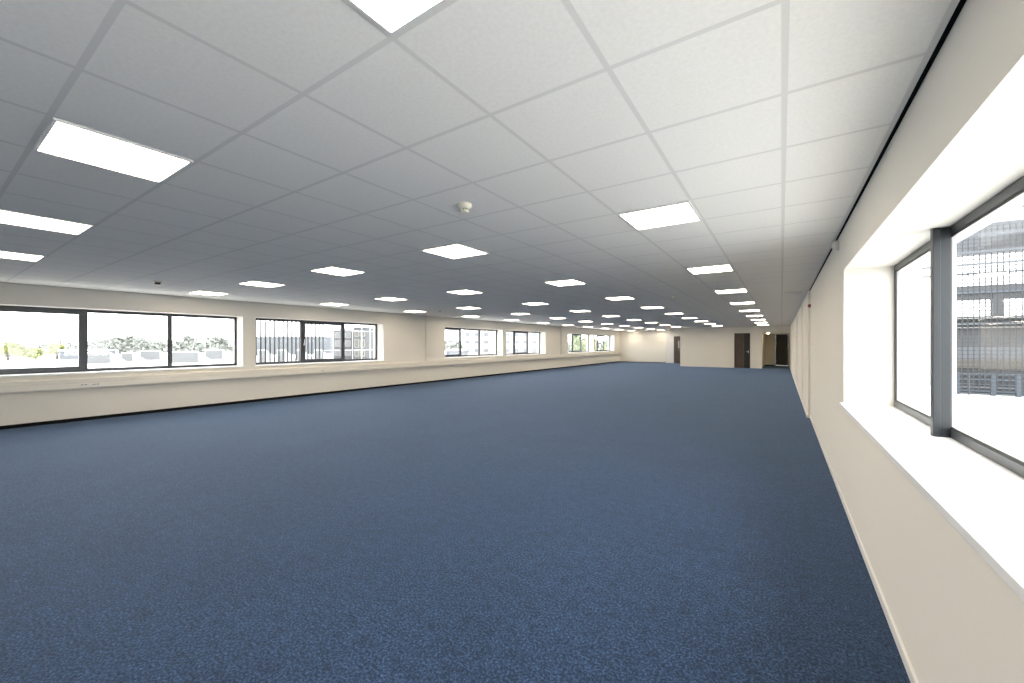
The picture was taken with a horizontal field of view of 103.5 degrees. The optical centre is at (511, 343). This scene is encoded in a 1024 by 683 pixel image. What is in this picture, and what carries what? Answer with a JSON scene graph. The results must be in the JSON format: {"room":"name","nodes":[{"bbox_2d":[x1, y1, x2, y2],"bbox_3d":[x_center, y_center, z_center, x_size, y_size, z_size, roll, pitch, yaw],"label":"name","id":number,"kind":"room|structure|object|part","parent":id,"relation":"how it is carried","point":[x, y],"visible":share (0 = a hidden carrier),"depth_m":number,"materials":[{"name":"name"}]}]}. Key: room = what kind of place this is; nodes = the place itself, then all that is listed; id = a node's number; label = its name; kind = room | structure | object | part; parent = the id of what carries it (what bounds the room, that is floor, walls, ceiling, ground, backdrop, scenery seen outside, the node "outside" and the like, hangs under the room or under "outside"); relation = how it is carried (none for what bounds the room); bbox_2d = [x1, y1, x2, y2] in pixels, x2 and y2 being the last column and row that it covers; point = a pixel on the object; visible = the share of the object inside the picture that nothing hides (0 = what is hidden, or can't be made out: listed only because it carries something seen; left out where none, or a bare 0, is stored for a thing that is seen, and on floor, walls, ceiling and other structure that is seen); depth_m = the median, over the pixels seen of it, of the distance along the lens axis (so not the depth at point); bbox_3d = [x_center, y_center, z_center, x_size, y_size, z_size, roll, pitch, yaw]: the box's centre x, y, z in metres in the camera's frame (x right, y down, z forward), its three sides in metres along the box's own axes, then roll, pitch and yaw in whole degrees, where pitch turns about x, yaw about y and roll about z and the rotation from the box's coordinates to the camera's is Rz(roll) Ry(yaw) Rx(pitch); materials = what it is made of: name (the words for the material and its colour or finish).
{"room":"open-plan office","nodes":[
{"label":"open-plan office","id":0,"kind":"room"},
{"bbox_2d":[0,282,618,425],"bbox_3d":[-2.285,0.090,18.298,0.580,2.920,41.100,0,0,34],"label":"wall","id":1,"kind":"structure","parent":0,"point":[400,337],"depth_m":10.79,"materials":[{"name":"paint"}]},
{"bbox_2d":[0,305,245,377],"bbox_3d":[-8.512,-0.058,8.989,0.660,1.335,4.400,0,0,34],"label":"window","id":2,"kind":"structure","parent":1,"relation":"in","point":[82,368],"depth_m":8.46,"materials":[{"name":"clear glass"}]},
{"bbox_3d":[-9.362,-0.073,7.857,0.062,1.233,1.436,0,0,34],"label":"sash","id":3,"kind":"part","parent":2,"relation":"part of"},
{"bbox_3d":[-8.400,0.593,8.914,0.390,0.034,4.400,0,0,34],"label":"sill","id":4,"kind":"part","parent":2,"relation":"part of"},
{"bbox_2d":[0,361,618,429],"bbox_3d":[-2.038,1.518,18.133,0.016,0.065,41.100,0,0,34],"label":"baseboard","id":5,"kind":"structure","parent":1,"relation":"attached to","point":[357,389],"depth_m":10.11,"materials":[{"name":"paint"}]},
{"bbox_2d":[0,352,619,392],"bbox_3d":[-1.998,0.788,18.106,0.109,0.200,41.080,0,0,34],"label":"cable trunking","id":6,"kind":"object","parent":1,"relation":"attached to","point":[74,383],"visible":1,"depth_m":10.03,"materials":[{"name":"plastic"}]},
{"bbox_2d":[254,318,384,366],"bbox_3d":[-5.980,-0.058,12.781,0.660,1.335,4.300,0,0,34],"label":"window","id":7,"kind":"structure","parent":1,"relation":"in","point":[303,361],"depth_m":12.58,"materials":[{"name":"clear glass"}]},
{"bbox_3d":[-5.868,0.593,12.706,0.390,0.034,4.300,0,0,34],"label":"sill","id":8,"kind":"part","parent":7,"relation":"part of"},
{"bbox_3d":[-6.010,-0.073,12.879,0.062,1.233,1.370,0,0,34],"label":"sash","id":9,"kind":"part","parent":7,"relation":"part of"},
{"bbox_2d":[425,316,429,360],"bbox_3d":[-3.359,-0.220,16.123,0.050,1.800,0.230,0,0,34],"label":"trim","id":10,"kind":"structure","parent":1,"relation":"attached to","point":[427,318],"depth_m":16.07,"materials":[{"name":"paint"}]},
{"bbox_2d":[444,327,503,358],"bbox_3d":[-1.889,-0.058,18.911,0.660,1.335,4.340,0,0,34],"label":"window","id":11,"kind":"structure","parent":1,"relation":"in","point":[459,355],"depth_m":18.68,"materials":[{"name":"clear glass"}]},
{"bbox_3d":[-2.737,-0.073,17.781,0.062,1.233,1.382,0,0,34],"label":"sash","id":12,"kind":"part","parent":11,"relation":"part of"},
{"bbox_3d":[-1.776,0.593,18.836,0.390,0.034,4.340,0,0,34],"label":"sill","id":13,"kind":"part","parent":11,"relation":"part of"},
{"bbox_2d":[506,330,539,355],"bbox_3d":[0.604,-0.058,22.645,0.660,1.335,4.240,0,0,34],"label":"window","id":14,"kind":"structure","parent":1,"relation":"in","point":[514,353],"depth_m":22.63,"materials":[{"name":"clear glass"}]},
{"bbox_3d":[0.494,-0.073,22.623,0.062,1.233,1.400,0,0,34],"label":"sash","id":15,"kind":"part","parent":14,"relation":"part of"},
{"bbox_3d":[0.717,0.593,22.570,0.390,0.034,4.240,0,0,34],"label":"sill","id":16,"kind":"part","parent":14,"relation":"part of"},
{"bbox_2d":[561,327,565,354],"bbox_3d":[3.332,-0.220,26.151,0.045,1.800,0.700,0,0,34],"label":"trim","id":17,"kind":"structure","parent":1,"relation":"attached to","point":[563,329],"depth_m":26.11,"materials":[{"name":"paint"}]},
{"bbox_2d":[568,333,588,352],"bbox_3d":[4.691,-0.058,28.767,0.660,1.335,4.440,0,0,34],"label":"window","id":18,"kind":"structure","parent":1,"relation":"in","point":[572,351],"depth_m":28.97,"materials":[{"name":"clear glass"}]},
{"bbox_3d":[4.625,-0.073,28.811,0.062,1.233,1.427,0,0,34],"label":"sash","id":19,"kind":"part","parent":18,"relation":"part of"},
{"bbox_2d":[595,335,609,351],"bbox_3d":[7.217,-0.058,32.551,0.660,1.335,4.340,0,0,34],"label":"window","id":20,"kind":"structure","parent":1,"relation":"in","point":[597,350],"depth_m":32.53,"materials":[{"name":"clear glass"}]},
{"bbox_2d":[0,362,910,682],"bbox_3d":[3.046,1.610,14.739,13.400,0.120,41.700,0,0,34],"label":"floor","id":21,"kind":"structure","parent":0,"point":[615,522],"depth_m":3.09,"materials":[{"name":"blue carpet"}]},
{"bbox_2d":[0,0,959,330],"bbox_3d":[3.032,-1.347,14.719,13.500,0.447,41.750,0,0,34],"label":"ceiling","id":22,"kind":"structure","parent":0,"point":[315,136],"depth_m":2.27,"materials":[{"name":"tile"}]},
{"bbox_2d":[0,250,44,261],"bbox_3d":[-6.345,-1.119,5.064,0.574,0.013,0.574,0,0,34],"label":"recessed light","id":23,"kind":"object","parent":22,"relation":"in","point":[3,254],"visible":1,"depth_m":5.15,"materials":[{"name":"white"}]},
{"bbox_2d":[0,209,92,234],"bbox_3d":[-4.349,-1.119,3.731,0.574,0.013,0.574,0,0,34],"label":"recessed light","id":24,"kind":"object","parent":22,"relation":"in","point":[6,216],"visible":1,"depth_m":3.71,"materials":[{"name":"white"}]},
{"bbox_2d":[33,117,192,182],"bbox_3d":[-2.353,-1.119,2.399,0.574,0.013,0.574,0,0,34],"label":"recessed light","id":25,"kind":"object","parent":22,"relation":"in","point":[61,138],"visible":1,"depth_m":2.35,"materials":[{"name":"white"}]},
{"bbox_2d":[188,291,228,295],"bbox_3d":[-6.676,-1.119,8.891,0.574,0.013,0.574,0,0,34],"label":"recessed light","id":26,"kind":"object","parent":22,"relation":"in","point":[194,292],"visible":1,"depth_m":8.92,"materials":[{"name":"white"}]},
{"bbox_2d":[192,291,223,294],"bbox_3d":[-6.676,-1.120,8.891,0.544,0.008,0.544,0,0,34],"label":"diffuser","id":27,"kind":"object","parent":26,"relation":"attached to","point":[195,292],"depth_m":8.92,"materials":[{"name":"white"}]},
{"bbox_2d":[238,281,284,287],"bbox_3d":[-4.679,-1.119,7.559,0.574,0.013,0.574,0,0,34],"label":"recessed light","id":28,"kind":"object","parent":22,"relation":"in","point":[253,283],"visible":1,"depth_m":7.57,"materials":[{"name":"white"}]},
{"bbox_2d":[322,303,349,305],"bbox_3d":[-5.010,-1.119,11.386,0.574,0.013,0.574,0,0,34],"label":"recessed light","id":29,"kind":"object","parent":22,"relation":"in","point":[333,304],"visible":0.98,"depth_m":11.40,"materials":[{"name":"white"}]},
{"bbox_2d":[310,266,365,275],"bbox_3d":[-2.683,-1.119,6.226,0.574,0.013,0.574,0,0,34],"label":"recessed light","id":30,"kind":"object","parent":22,"relation":"in","point":[333,270],"visible":1,"depth_m":6.21,"materials":[{"name":"white"}]},
{"bbox_2d":[374,297,407,300],"bbox_3d":[-3.014,-1.119,10.054,0.574,0.013,0.574,0,0,34],"label":"recessed light","id":31,"kind":"object","parent":22,"relation":"in","point":[384,298],"visible":0.97,"depth_m":10.10,"materials":[{"name":"white"}]},
{"bbox_2d":[380,298,405,300],"bbox_3d":[-3.014,-1.120,10.054,0.544,0.008,0.544,0,0,34],"label":"diffuser","id":32,"kind":"object","parent":31,"relation":"attached to","point":[389,299],"depth_m":10.12,"materials":[{"name":"white"}]},
{"bbox_2d":[345,0,448,36],"bbox_3d":[-0.357,-1.119,1.066,0.574,0.013,0.574,0,0,34],"label":"recessed light","id":33,"kind":"object","parent":22,"relation":"in","point":[392,16],"visible":1,"depth_m":1.35,"materials":[{"name":"white paint"}]},
{"bbox_2d":[421,243,487,258],"bbox_3d":[-0.687,-1.119,4.894,0.574,0.013,0.574,0,0,34],"label":"recessed light","id":34,"kind":"object","parent":22,"relation":"in","point":[453,251],"visible":1,"depth_m":4.87,"materials":[{"name":"white"}]},
{"bbox_2d":[458,202,471,213],"bbox_3d":[-0.381,-1.092,3.248,0.112,0.072,0.112,0,0,34],"label":"smoke detector","id":35,"kind":"object","parent":22,"relation":"attached to","point":[464,207],"visible":1,"depth_m":3.22,"materials":[{"name":"plastic"}]},
{"bbox_2d":[446,289,483,294],"bbox_3d":[-1.018,-1.119,8.722,0.574,0.013,0.574,0,0,34],"label":"recessed light","id":36,"kind":"object","parent":22,"relation":"in","point":[463,292],"visible":1,"depth_m":8.75,"materials":[{"name":"white"}]},
{"bbox_2d":[451,290,479,293],"bbox_3d":[-1.018,-1.120,8.722,0.544,0.008,0.544,0,0,34],"label":"diffuser","id":37,"kind":"object","parent":36,"relation":"attached to","point":[457,291],"depth_m":8.75,"materials":[{"name":"white"}]},
{"bbox_2d":[457,307,479,308],"bbox_3d":[-1.348,-1.119,12.549,0.574,0.013,0.574,0,0,34],"label":"recessed light","id":38,"kind":"object","parent":22,"relation":"in","point":[457,307],"visible":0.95,"depth_m":12.54,"materials":[{"name":"white"}]},
{"bbox_2d":[521,302,546,304],"bbox_3d":[0.648,-1.119,11.217,0.574,0.013,0.574,0,0,34],"label":"recessed light","id":39,"kind":"object","parent":22,"relation":"in","point":[532,303],"visible":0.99,"depth_m":11.12,"materials":[{"name":"white"}]},
{"bbox_2d":[524,303,544,304],"bbox_3d":[0.648,-1.120,11.217,0.544,0.008,0.544,0,0,34],"label":"diffuser","id":40,"kind":"object","parent":39,"relation":"attached to","point":[524,303],"depth_m":11.12,"materials":[{"name":"white"}]},
{"bbox_2d":[544,279,585,285],"bbox_3d":[0.978,-1.119,7.389,0.574,0.013,0.574,0,0,34],"label":"recessed light","id":41,"kind":"object","parent":22,"relation":"in","point":[570,281],"visible":1,"depth_m":7.33,"materials":[{"name":"white"}]},
{"bbox_2d":[572,310,589,311],"bbox_3d":[2.313,-1.119,13.712,0.574,0.013,0.574,0,0,34],"label":"recessed light","id":42,"kind":"object","parent":22,"relation":"in","point":[573,310],"visible":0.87,"depth_m":13.83,"materials":[{"name":"white"}]},
{"bbox_2d":[606,296,634,299],"bbox_3d":[2.644,-1.119,9.884,0.574,0.013,0.574,0,0,34],"label":"recessed light","id":43,"kind":"object","parent":22,"relation":"in","point":[623,297],"visible":1,"depth_m":9.90,"materials":[{"name":"white"}]},
{"bbox_2d":[607,297,632,299],"bbox_3d":[2.644,-1.120,9.884,0.544,0.008,0.544,0,0,34],"label":"diffuser","id":44,"kind":"object","parent":43,"relation":"attached to","point":[611,298],"depth_m":9.90,"materials":[{"name":"white"}]},
{"bbox_2d":[641,306,663,308],"bbox_3d":[4.309,-1.119,12.379,0.574,0.013,0.574,0,0,34],"label":"recessed light","id":45,"kind":"object","parent":22,"relation":"in","point":[652,307],"visible":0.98,"depth_m":12.34,"materials":[{"name":"white"}]},
{"bbox_2d":[618,201,700,229],"bbox_3d":[1.309,-1.119,3.561,0.574,0.013,0.574,0,0,34],"label":"recessed light","id":46,"kind":"object","parent":22,"relation":"in","point":[680,212],"visible":1,"depth_m":3.53,"materials":[{"name":"white"}]},
{"bbox_2d":[686,264,733,273],"bbox_3d":[2.974,-1.119,6.057,0.574,0.013,0.574,0,0,34],"label":"recessed light","id":47,"kind":"object","parent":22,"relation":"in","point":[725,267],"visible":1,"depth_m":6.05,"materials":[{"name":"white"}]},
{"bbox_2d":[714,288,747,293],"bbox_3d":[4.640,-1.119,8.552,0.574,0.013,0.574,0,0,34],"label":"recessed light","id":48,"kind":"object","parent":22,"relation":"in","point":[743,289],"visible":1,"depth_m":8.58,"materials":[{"name":"white"}]},
{"bbox_2d":[730,301,754,304],"bbox_3d":[6.306,-1.119,11.047,0.574,0.013,0.574,0,0,34],"label":"recessed light","id":49,"kind":"object","parent":22,"relation":"in","point":[752,302],"visible":0.99,"depth_m":11.12,"materials":[{"name":"white"}]},
{"bbox_2d":[731,302,753,304],"bbox_3d":[6.306,-1.120,11.047,0.544,0.008,0.544,0,0,34],"label":"diffuser","id":50,"kind":"object","parent":49,"relation":"attached to","point":[733,303],"depth_m":11.12,"materials":[{"name":"white"}]},
{"bbox_2d":[619,330,774,364],"bbox_3d":[14.524,0.090,31.935,13.400,2.920,0.250,0,0,34],"label":"wall","id":51,"kind":"structure","parent":0,"point":[634,346],"depth_m":33.80,"materials":[{"name":"paint"}]},
{"bbox_2d":[666,336,679,362],"bbox_3d":[13.224,0.440,32.648,0.710,2.220,1.487,0,0,-32],"label":"door","id":52,"kind":"structure","parent":51,"relation":"in","point":[672,342],"depth_m":32.76,"materials":[{"name":"metal"}]},
{"bbox_3d":[12.883,0.456,32.929,0.541,2.168,0.040,0,0,34],"label":"panel","id":53,"kind":"part","parent":52,"relation":"part of","materials":[{"name":"white paint"}]},
{"bbox_2d":[619,361,774,365],"bbox_3d":[14.104,1.525,32.057,11.365,0.050,0.014,0,0,34],"label":"baseboard","id":54,"kind":"structure","parent":51,"relation":"attached to","point":[619,361],"depth_m":33.53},
{"bbox_2d":[775,334,788,365],"bbox_3d":[19.205,0.432,28.721,0.825,2.235,0.180,0,0,34],"label":"door","id":55,"kind":"structure","parent":51,"relation":"in","point":[781,340],"depth_m":28.69,"materials":[{"name":"black wood"}]},
{"bbox_2d":[680,326,763,367],"bbox_3d":[15.027,0.215,28.744,4.860,2.670,4.500,0,0,34],"label":"wall partition","id":56,"kind":"structure","parent":0,"point":[705,346],"depth_m":26.99,"materials":[{"name":"paint"}]},
{"bbox_2d":[680,365,761,368],"bbox_3d":[13.774,1.521,26.867,4.860,0.058,0.014,0,0,34],"label":"baseboard","id":57,"kind":"structure","parent":56,"relation":"attached to","point":[680,365],"depth_m":27.11,"materials":[{"name":"white paint"}]},
{"bbox_2d":[734,333,749,367],"bbox_3d":[14.908,0.425,26.142,0.890,2.250,0.160,0,0,34],"label":"door","id":58,"kind":"structure","parent":56,"relation":"in","point":[741,340],"depth_m":26.14,"materials":[{"name":"brown wood"}]},
{"bbox_3d":[14.790,0.439,26.257,0.503,2.213,0.040,0,0,34],"label":"panel","id":59,"kind":"part","parent":58,"relation":"part of","materials":[{"name":"brown wood"}]},
{"bbox_2d":[762,326,790,333],"bbox_3d":[17.671,-0.916,26.979,1.497,0.408,4.500,0,0,34],"label":"wall","id":60,"kind":"structure","parent":0,"point":[765,329],"depth_m":25.16,"materials":[{"name":"paint"}]},
{"bbox_2d":[789,0,1023,682],"bbox_3d":[8.370,0.090,11.185,0.597,2.920,41.100,0,0,34],"label":"wall","id":61,"kind":"structure","parent":0,"point":[958,144],"depth_m":1.98,"materials":[{"name":"paint"}]},
{"bbox_2d":[831,240,838,251],"bbox_3d":[3.448,-1.046,4.311,0.061,0.117,0.060,0,0,34],"label":"detector","id":62,"kind":"object","parent":61,"relation":"attached to","point":[835,244],"visible":1,"depth_m":4.29,"materials":[{"name":"plastic"}]},
{"bbox_2d":[789,365,918,682],"bbox_3d":[8.138,1.521,11.340,0.064,0.058,41.100,0,0,34],"label":"baseboard","id":63,"kind":"structure","parent":61,"relation":"attached to","point":[908,666],"depth_m":2.55,"materials":[{"name":"white paint"}]},
{"bbox_2d":[809,0,966,290],"bbox_3d":[8.170,-1.173,11.319,0.049,0.094,41.100,0,0,34],"label":"trim","id":64,"kind":"structure","parent":61,"relation":"attached to","point":[961,3],"depth_m":1.84,"materials":[{"name":"metal"}]},
{"bbox_2d":[839,176,1023,601],"bbox_3d":[2.273,-0.058,1.987,0.625,1.335,4.510,0,0,34],"label":"window","id":65,"kind":"structure","parent":61,"relation":"in","point":[983,500],"depth_m":2.14,"materials":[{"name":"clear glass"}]},
{"bbox_3d":[2.176,0.593,2.053,0.390,0.034,4.510,0,0,34],"label":"sill","id":66,"kind":"part","parent":65,"relation":"part of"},
{"bbox_3d":[2.673,-0.071,2.517,0.082,1.299,0.055,0,0,34],"label":"post","id":67,"kind":"part","parent":65,"relation":"part of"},
{"bbox_3d":[2.343,-0.073,1.941,0.012,1.303,4.310,0,0,34],"label":"frame","id":68,"kind":"part","parent":65,"relation":"part of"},
{"bbox_3d":[2.467,0.598,1.858,0.160,0.025,4.310,0,0,34],"label":"sill","id":69,"kind":"part","parent":65,"relation":"part of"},
{"label":"outside","id":70,"kind":"structure","parent":0,"visible":0},
{"bbox_2d":[922,385,1023,450],"bbox_3d":[14.312,1.750,6.077,14.940,0.300,54.000,0,0,34],"label":"terrace","id":71,"kind":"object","parent":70,"point":[1001,418],"depth_m":9.16,"materials":[{"name":"concrete"}]},
{"bbox_2d":[922,259,929,384],"bbox_3d":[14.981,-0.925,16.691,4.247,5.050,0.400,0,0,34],"label":"building","id":72,"kind":"structure","parent":71,"relation":"on","point":[925,272],"depth_m":15.70,"materials":[{"name":"white"}]},
{"bbox_2d":[922,205,1023,277],"bbox_3d":[11.320,-0.420,6.872,9.060,4.040,16.000,0,0,34],"label":"canopy","id":73,"kind":"object","parent":71,"relation":"on","point":[1019,230],"visible":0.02,"depth_m":9.82,"materials":[{"name":"white"}]},
{"bbox_2d":[957,219,1023,374],"bbox_3d":[18.076,-1.140,14.355,3.475,6.544,1.150,0,0,34],"label":"building wing","id":74,"kind":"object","parent":71,"relation":"on","point":[1000,295],"visible":0.29,"depth_m":14.70,"materials":[{"name":"metal"}]},
{"bbox_3d":[18.256,-0.294,14.625,3.475,0.809,0.400,0,0,34],"label":"wall panel","id":75,"kind":"part","parent":74,"relation":"part of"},
{"bbox_3d":[18.228,0.340,14.584,3.475,0.460,0.400,0,0,34],"label":"wall panel","id":76,"kind":"part","parent":74,"relation":"part of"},
{"bbox_2d":[957,222,1023,392],"bbox_3d":[13.983,-0.896,11.346,2.352,4.992,0.060,0,0,34],"label":"mesh fence","id":77,"kind":"object","parent":71,"relation":"on","point":[1021,226],"visible":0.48,"depth_m":11.53,"materials":[{"name":"grey metal"}]},
{"bbox_2d":[957,373,1023,396],"bbox_3d":[15.308,1.117,12.448,2.545,0.966,0.595,0,0,34],"label":"railing","id":78,"kind":"object","parent":71,"relation":"on","point":[994,392],"visible":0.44,"depth_m":12.62,"materials":[{"name":"metal"}]},
{"bbox_3d":[14.220,1.282,12.871,0.050,0.636,0.090,0,0,34],"label":"post","id":79,"kind":"part","parent":78,"relation":"part of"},
{"bbox_3d":[15.168,1.259,12.239,2.545,0.022,0.060,0,0,34],"label":"rail","id":80,"kind":"part","parent":78,"relation":"part of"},
{"bbox_3d":[15.168,0.948,12.239,2.545,0.055,0.060,0,0,34],"label":"rail","id":81,"kind":"part","parent":78,"relation":"part of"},
{"bbox_3d":[15.168,1.554,12.239,2.545,0.050,0.040,0,0,34],"label":"rail","id":82,"kind":"part","parent":78,"relation":"part of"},
{"bbox_3d":[15.168,1.352,12.239,2.545,0.050,0.040,0,0,34],"label":"rail","id":83,"kind":"part","parent":78,"relation":"part of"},
{"bbox_3d":[15.168,1.461,12.239,2.545,0.050,0.060,0,0,34],"label":"rail","id":84,"kind":"part","parent":78,"relation":"part of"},
{"bbox_3d":[15.168,1.103,12.239,2.545,0.050,0.060,0,0,34],"label":"rail","id":85,"kind":"part","parent":78,"relation":"part of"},
{"bbox_3d":[14.842,1.282,12.456,0.100,0.636,0.090,0,0,34],"label":"post","id":86,"kind":"part","parent":78,"relation":"part of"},
{"bbox_3d":[15.270,1.282,12.170,0.100,0.636,0.090,0,0,34],"label":"post","id":87,"kind":"part","parent":78,"relation":"part of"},
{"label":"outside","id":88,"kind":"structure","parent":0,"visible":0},
{"bbox_2d":[324,325,372,358],"bbox_3d":[-6.120,0.054,15.508,0.024,3.408,2.500,0,0,34],"label":"lattice","id":89,"kind":"object","parent":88,"point":[333,330],"visible":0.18,"depth_m":15.50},
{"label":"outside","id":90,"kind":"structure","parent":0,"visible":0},
{"bbox_2d":[256,320,323,361],"bbox_3d":[-7.273,0.050,13.061,0.046,3.300,2.650,0,0,34],"label":"screen","id":91,"kind":"object","parent":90,"point":[256,320],"visible":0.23,"depth_m":12.94,"materials":[{"name":"metal"}]},
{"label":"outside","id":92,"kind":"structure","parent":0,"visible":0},
{"bbox_2d":[93,337,110,346],"bbox_3d":[-231.897,-1.192,229.600,10.068,5.501,8.142,0,0,0],"label":"tree","id":93,"kind":"object","parent":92,"point":[102,341],"visible":0.76,"depth_m":227.65,"materials":[{"name":"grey plant"}]},
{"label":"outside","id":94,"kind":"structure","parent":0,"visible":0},
{"bbox_2d":[106,334,142,346],"bbox_3d":[-220.699,-2.042,230.406,14.495,7.503,13.015,0,0,0],"label":"tree","id":95,"kind":"object","parent":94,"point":[120,340],"visible":0.94,"depth_m":227.87,"materials":[{"name":"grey plant"}]},
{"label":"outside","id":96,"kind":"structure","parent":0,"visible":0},
{"bbox_2d":[130,339,156,346],"bbox_3d":[-210.562,-0.708,230.405,11.296,4.840,8.189,0,0,0],"label":"tree","id":97,"kind":"object","parent":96,"point":[137,342],"visible":1,"depth_m":228.88,"materials":[{"name":"grey plant"}]},
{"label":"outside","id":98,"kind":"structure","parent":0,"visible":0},
{"bbox_2d":[181,335,198,346],"bbox_3d":[-183.228,-1.569,229.705,7.894,7.035,6.496,0,0,0],"label":"tree","id":99,"kind":"object","parent":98,"point":[188,340],"visible":1,"depth_m":228.68,"materials":[{"name":"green plant"}]},
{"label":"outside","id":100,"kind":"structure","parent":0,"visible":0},
{"bbox_2d":[206,336,231,346],"bbox_3d":[-166.589,-1.300,229.776,12.490,6.465,11.254,0,0,0],"label":"tree","id":101,"kind":"object","parent":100,"point":[216,341],"visible":1,"depth_m":227.60,"materials":[{"name":"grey plant"}]},
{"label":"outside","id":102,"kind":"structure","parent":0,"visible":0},
{"bbox_2d":[0,349,787,365],"bbox_3d":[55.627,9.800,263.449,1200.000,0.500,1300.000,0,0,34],"label":"ground","id":103,"kind":"structure","parent":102,"point":[51,357],"depth_m":265.86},
{"bbox_2d":[0,341,30,360],"bbox_3d":[-118.629,4.409,95.046,6.658,10.281,5.817,0,0,0],"label":"tree","id":104,"kind":"object","parent":103,"relation":"on","point":[16,349],"visible":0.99,"depth_m":94.86,"materials":[{"name":"yellow plant"}]},
{"bbox_2d":[27,347,45,359],"bbox_3d":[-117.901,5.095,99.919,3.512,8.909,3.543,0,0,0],"label":"bush","id":105,"kind":"object","parent":103,"relation":"on","point":[36,353],"visible":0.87,"depth_m":99.42,"materials":[{"name":"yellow plant"}]},
{"bbox_2d":[45,343,65,359],"bbox_3d":[-101.524,4.665,89.882,3.058,9.770,2.633,0,0,0],"label":"tree","id":106,"kind":"object","parent":103,"relation":"on","point":[52,348],"visible":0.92,"depth_m":89.40,"materials":[{"name":"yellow plant"}]},
{"bbox_2d":[57,349,116,359],"bbox_3d":[-95.480,5.400,91.000,6.800,8.300,6.400,0,0,0],"label":"storage shed","id":107,"kind":"object","parent":103,"relation":"on","point":[63,354],"visible":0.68,"depth_m":87.99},
{"bbox_2d":[0,353,480,368],"bbox_3d":[-32.686,6.075,69.912,84.000,6.950,120.000,0,0,34],"label":"roof","id":108,"kind":"structure","parent":103,"relation":"on","point":[32,363],"depth_m":59.00,"materials":[{"name":"white"}]},
{"bbox_2d":[88,352,127,363],"bbox_3d":[-59.784,2.036,59.834,3.200,1.629,4.299,0,0,44],"label":"skylight","id":109,"kind":"object","parent":108,"relation":"on","point":[93,357],"visible":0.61,"depth_m":58.33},
{"bbox_2d":[121,352,147,361],"bbox_3d":[-61.454,2.099,65.813,3.168,1.502,3.200,0,0,-44],"label":"skylight","id":110,"kind":"object","parent":108,"relation":"on","point":[127,356],"visible":0.86,"depth_m":64.36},
{"bbox_2d":[140,350,166,359],"bbox_3d":[-63.133,1.989,71.825,4.501,1.723,3.200,0,0,-42],"label":"skylight","id":111,"kind":"object","parent":108,"relation":"on","point":[146,354],"visible":0.75,"depth_m":70.31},
{"bbox_2d":[172,351,212,362],"bbox_3d":[-48.871,1.982,61.841,5.021,1.735,3.200,0,0,-39],"label":"skylight","id":112,"kind":"object","parent":108,"relation":"on","point":[177,356],"visible":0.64,"depth_m":60.33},
{"bbox_2d":[205,349,232,359],"bbox_3d":[-54.813,1.929,75.851,4.466,1.842,3.200,0,0,-36],"label":"skylight","id":113,"kind":"object","parent":108,"relation":"on","point":[212,354],"visible":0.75,"depth_m":74.22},
{"bbox_2d":[258,350,276,361],"bbox_3d":[-38.389,1.886,63.887,3.075,1.928,3.200,0,0,-32],"label":"skylight","id":114,"kind":"object","parent":108,"relation":"on","point":[267,352],"visible":0.71,"depth_m":62.40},
{"bbox_2d":[277,350,297,361],"bbox_3d":[-35.405,1.886,63.885,3.075,1.928,3.200,0,0,-30],"label":"skylight","id":115,"kind":"object","parent":108,"relation":"on","point":[285,351],"visible":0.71,"depth_m":62.38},
{"bbox_2d":[297,350,312,360],"bbox_3d":[-33.631,1.901,65.882,3.110,1.899,3.200,0,0,-28],"label":"skylight","id":116,"kind":"object","parent":108,"relation":"on","point":[297,350],"visible":0.07,"depth_m":63.97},
{"bbox_2d":[314,350,330,358],"bbox_3d":[-30.548,1.901,65.875,3.110,1.899,3.200,0,0,-26],"label":"skylight","id":117,"kind":"object","parent":108,"relation":"on","point":[317,351],"visible":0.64,"depth_m":64.16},
{"bbox_2d":[257,336,332,355],"bbox_3d":[-82.119,3.325,156.000,29.383,12.451,12.400,0,0,0],"label":"warehouse","id":118,"kind":"structure","parent":103,"relation":"on","point":[328,340],"depth_m":150.01,"materials":[{"name":"metal"}]},
{"bbox_2d":[0,338,605,357],"bbox_3d":[-111.123,1.819,244.274,246.116,11.818,382.228,0,0,34],"label":"tree line","id":119,"kind":"object","parent":103,"relation":"on","point":[161,345],"visible":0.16,"depth_m":250.00,"materials":[{"name":"plant"}]},
{"bbox_2d":[331,328,353,358],"bbox_3d":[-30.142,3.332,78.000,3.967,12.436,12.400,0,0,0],"label":"building","id":120,"kind":"structure","parent":103,"relation":"on","point":[348,331],"depth_m":71.99,"materials":[{"name":"white"}]},
{"bbox_2d":[353,326,372,358],"bbox_3d":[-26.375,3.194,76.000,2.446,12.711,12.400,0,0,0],"label":"office building","id":121,"kind":"structure","parent":103,"relation":"on","point":[357,329],"depth_m":70.00,"materials":[{"name":"beige concrete"}]},
{"bbox_2d":[445,349,468,354],"bbox_3d":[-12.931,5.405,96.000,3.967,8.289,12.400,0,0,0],"label":"warehouse","id":122,"kind":"structure","parent":103,"relation":"on","point":[448,351],"depth_m":89.99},
{"bbox_2d":[463,330,493,353],"bbox_3d":[-8.311,1.628,116.000,10.482,15.845,12.400,0,0,0],"label":"apartment building","id":123,"kind":"structure","parent":103,"relation":"on","point":[470,337],"depth_m":109.99,"materials":[{"name":"concrete"}]},
{"bbox_2d":[506,332,536,353],"bbox_3d":[3.511,1.764,111.000,12.105,15.572,12.400,0,0,0],"label":"apartment building","id":124,"kind":"structure","parent":103,"relation":"on","point":[520,338],"depth_m":105.00,"materials":[{"name":"concrete"}]},
{"bbox_2d":[570,335,585,350],"bbox_3d":[13.195,3.440,80.044,3.817,12.220,2.772,0,0,-40],"label":"tree","id":125,"kind":"object","parent":103,"relation":"on","point":[576,339],"visible":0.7,"depth_m":79.15,"materials":[{"name":"green plant"}]},
{"bbox_2d":[601,340,607,349],"bbox_3d":[21.157,4.272,90.183,2.710,10.555,2.062,0,0,0],"label":"tree","id":126,"kind":"object","parent":103,"relation":"on","point":[606,341],"visible":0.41,"depth_m":89.58,"materials":[{"name":"green plant"}]}
]}

